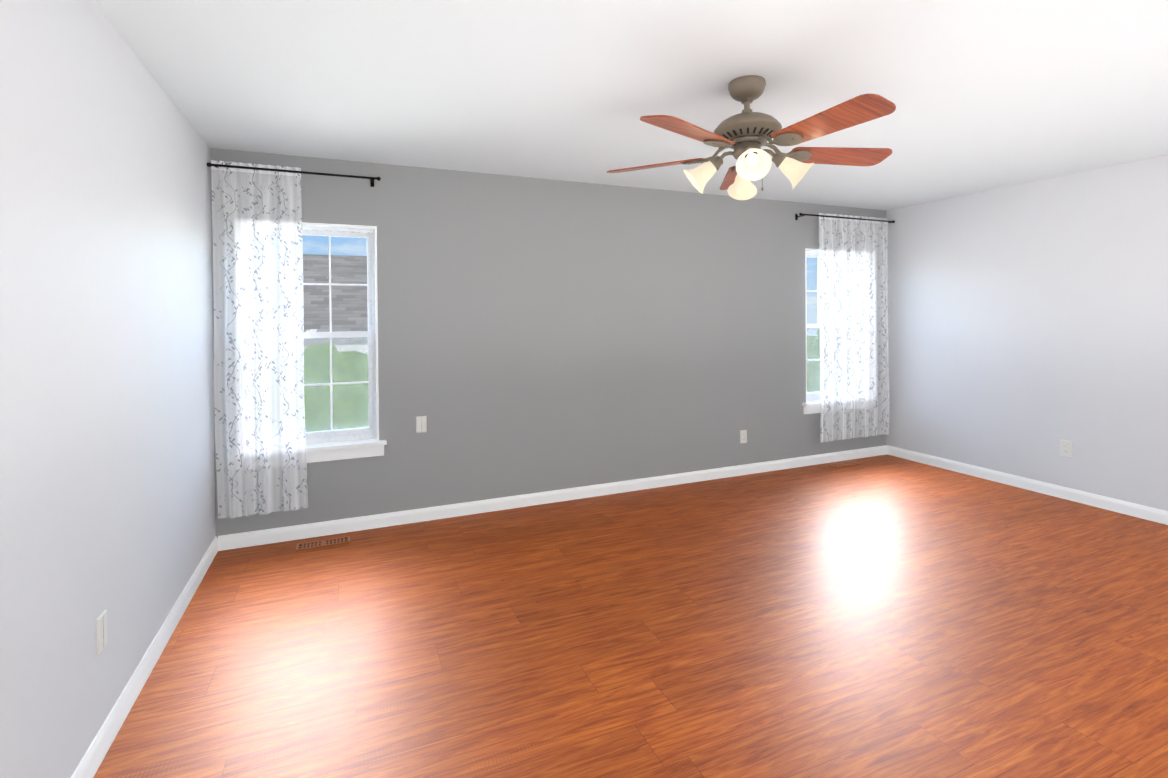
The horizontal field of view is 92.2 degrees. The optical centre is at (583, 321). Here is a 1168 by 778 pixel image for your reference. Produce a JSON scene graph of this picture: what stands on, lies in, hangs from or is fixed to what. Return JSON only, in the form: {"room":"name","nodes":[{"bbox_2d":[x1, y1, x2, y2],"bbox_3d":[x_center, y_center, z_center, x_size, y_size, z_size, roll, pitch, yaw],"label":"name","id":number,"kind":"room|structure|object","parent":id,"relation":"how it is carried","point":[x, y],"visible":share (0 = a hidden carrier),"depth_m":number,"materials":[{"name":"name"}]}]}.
{"room":"empty bedroom","nodes":[
{"label":"empty bedroom","id":0,"kind":"room"},
{"bbox_2d":[0,0,214,777],"bbox_3d":[-1.368,0.187,1.122,0.160,2.440,4.890,-1,1,-23],"label":"wall","id":1,"kind":"structure","parent":0,"point":[107,483],"depth_m":1.77,"materials":[{"name":"paint"}]},
{"bbox_2d":[96,609,106,654],"bbox_3d":[-1.567,1.010,1.829,0.008,0.114,0.070,-1,1,-23],"label":"electrical outlet","id":2,"kind":"object","parent":1,"relation":"attached to","point":[101,627],"visible":1,"depth_m":1.82,"materials":[{"name":"white plastic"}]},
{"bbox_2d":[71,536,217,777],"bbox_3d":[-1.310,1.361,1.240,0.014,0.088,4.730,-1,1,-23],"label":"baseboard","id":3,"kind":"structure","parent":1,"relation":"attached to","point":[95,754],"depth_m":2.11,"materials":[{"name":"white wood"}]},
{"bbox_2d":[210,148,886,537],"bbox_3d":[0.361,0.143,4.594,6.050,2.440,0.160,-1,1,-23],"label":"wall","id":4,"kind":"structure","parent":0,"point":[536,334],"depth_m":4.28,"materials":[{"name":"grey paint"}]},
{"bbox_2d":[207,160,380,518],"bbox_3d":[-1.781,0.111,3.537,0.962,2.134,0.118,-1,1,-23],"label":"curtain","id":5,"kind":"object","parent":4,"relation":"hanging from","point":[260,437],"visible":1,"depth_m":3.42,"materials":[{"name":"fabric"}]},
{"bbox_2d":[302,222,386,462],"bbox_3d":[-1.776,0.137,3.659,0.905,1.538,0.198,-1,1,-23],"label":"window","id":6,"kind":"structure","parent":4,"relation":"in","point":[339,445],"depth_m":3.77,"materials":[{"name":"white"}]},
{"bbox_2d":[416,416,426,432],"bbox_3d":[-1.122,0.713,3.879,0.070,0.114,0.008,-1,1,-23],"label":"outlet","id":7,"kind":"object","parent":4,"relation":"attached to","point":[421,424],"visible":1,"depth_m":3.88,"materials":[{"name":"white plastic"}]},
{"bbox_2d":[218,445,886,550],"bbox_3d":[0.404,1.319,4.524,5.702,0.088,0.014,-1,1,-23],"label":"baseboard","id":8,"kind":"structure","parent":4,"relation":"attached to","point":[269,536],"depth_m":4.12,"materials":[{"name":"white wood"}]},
{"bbox_2d":[740,430,746,443],"bbox_3d":[1.405,1.016,4.948,0.070,0.114,0.010,-1,1,-23],"label":"electrical outlet","id":9,"kind":"object","parent":4,"relation":"attached to","point":[743,436],"visible":1,"depth_m":4.95,"materials":[{"name":"white plastic"}]},
{"bbox_2d":[802,248,820,413],"bbox_3d":[2.414,0.088,5.431,0.905,1.538,0.198,-1,1,-23],"label":"window","id":10,"kind":"structure","parent":4,"relation":"in","point":[812,405],"depth_m":5.38,"materials":[{"name":"white"}]},
{"bbox_2d":[795,213,894,442],"bbox_3d":[2.495,0.059,5.349,1.204,2.119,0.109,-1,1,-23],"label":"curtain","id":11,"kind":"object","parent":4,"relation":"hanging from","point":[854,323],"visible":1,"depth_m":5.33,"materials":[{"name":"fabric"}]},
{"bbox_2d":[93,454,1167,777],"bbox_3d":[1.323,1.450,2.354,6.050,0.150,5.050,-1,1,-23],"label":"floor","id":12,"kind":"structure","parent":0,"point":[883,616],"depth_m":2.41,"materials":[{"name":"brown wood"}]},
{"bbox_2d":[295,536,349,550],"bbox_3d":[-1.624,1.384,3.506,0.305,0.007,0.100,-1,1,-23],"label":"floor vent","id":13,"kind":"object","parent":12,"relation":"in","point":[321,543],"visible":1,"depth_m":3.50,"materials":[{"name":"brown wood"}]},
{"bbox_2d":[828,461,860,467],"bbox_3d":[2.435,1.337,5.255,0.305,0.007,0.100,-1,1,-23],"label":"floor vent","id":14,"kind":"object","parent":12,"relation":"in","point":[844,464],"visible":1,"depth_m":5.25,"materials":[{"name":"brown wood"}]},
{"bbox_2d":[93,0,1167,209],"bbox_3d":[1.303,-1.140,2.331,6.050,0.150,5.050,-1,1,-23],"label":"ceiling","id":15,"kind":"structure","parent":0,"point":[983,95],"depth_m":2.48,"materials":[{"name":"paint"}]},
{"bbox_2d":[607,75,895,199],"bbox_3d":[0.752,-0.820,2.472,1.306,0.483,1.267,-1,1,-23],"label":"ceiling fan","id":16,"kind":"object","parent":15,"relation":"hanging from","point":[746,134],"visible":1,"depth_m":2.42,"materials":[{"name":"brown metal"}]},
{"bbox_2d":[886,154,1167,510],"bbox_3d":[4.057,0.124,3.415,0.160,2.440,4.890,-1,1,-23],"label":"wall","id":17,"kind":"structure","parent":0,"point":[1028,326],"depth_m":4.38,"materials":[{"name":"paint"}]},
{"bbox_2d":[886,445,1167,524],"bbox_3d":[3.955,1.300,3.466,0.014,0.088,4.730,-1,1,-23],"label":"baseboard","id":18,"kind":"structure","parent":17,"relation":"attached to","point":[1125,507],"depth_m":4.38,"materials":[{"name":"white wood"}]},
{"bbox_2d":[1060,439,1072,457],"bbox_3d":[3.629,0.960,4.232,0.010,0.125,0.080,-1,1,-23],"label":"electrical outlet","id":19,"kind":"object","parent":17,"relation":"attached to","point":[1066,448],"visible":1,"depth_m":4.23,"materials":[{"name":"white plastic"}]},
{"label":"outside","id":20,"kind":"structure","parent":0,"visible":0},
{"bbox_2d":[807,336,819,392],"bbox_3d":[-8.249,4.079,56.228,150.000,0.200,170.000,-1,1,-23],"label":"ground","id":21,"kind":"structure","parent":20,"point":[811,363],"depth_m":47.68,"materials":[{"name":"green plant"}]},
{"bbox_2d":[303,254,375,354],"bbox_3d":[-7.688,1.483,10.660,13.600,5.780,9.550,-1,1,-23],"label":"house","id":22,"kind":"structure","parent":21,"relation":"on","point":[341,266],"depth_m":9.95,"materials":[{"name":"grey brick"}]},
{"bbox_2d":[304,341,376,443],"bbox_3d":[-2.875,2.287,5.671,3.205,4.188,2.129,-1,1,-23],"label":"tree","id":23,"kind":"object","parent":21,"relation":"on","point":[334,355],"depth_m":5.29,"materials":[{"name":"green plant"}]}
]}

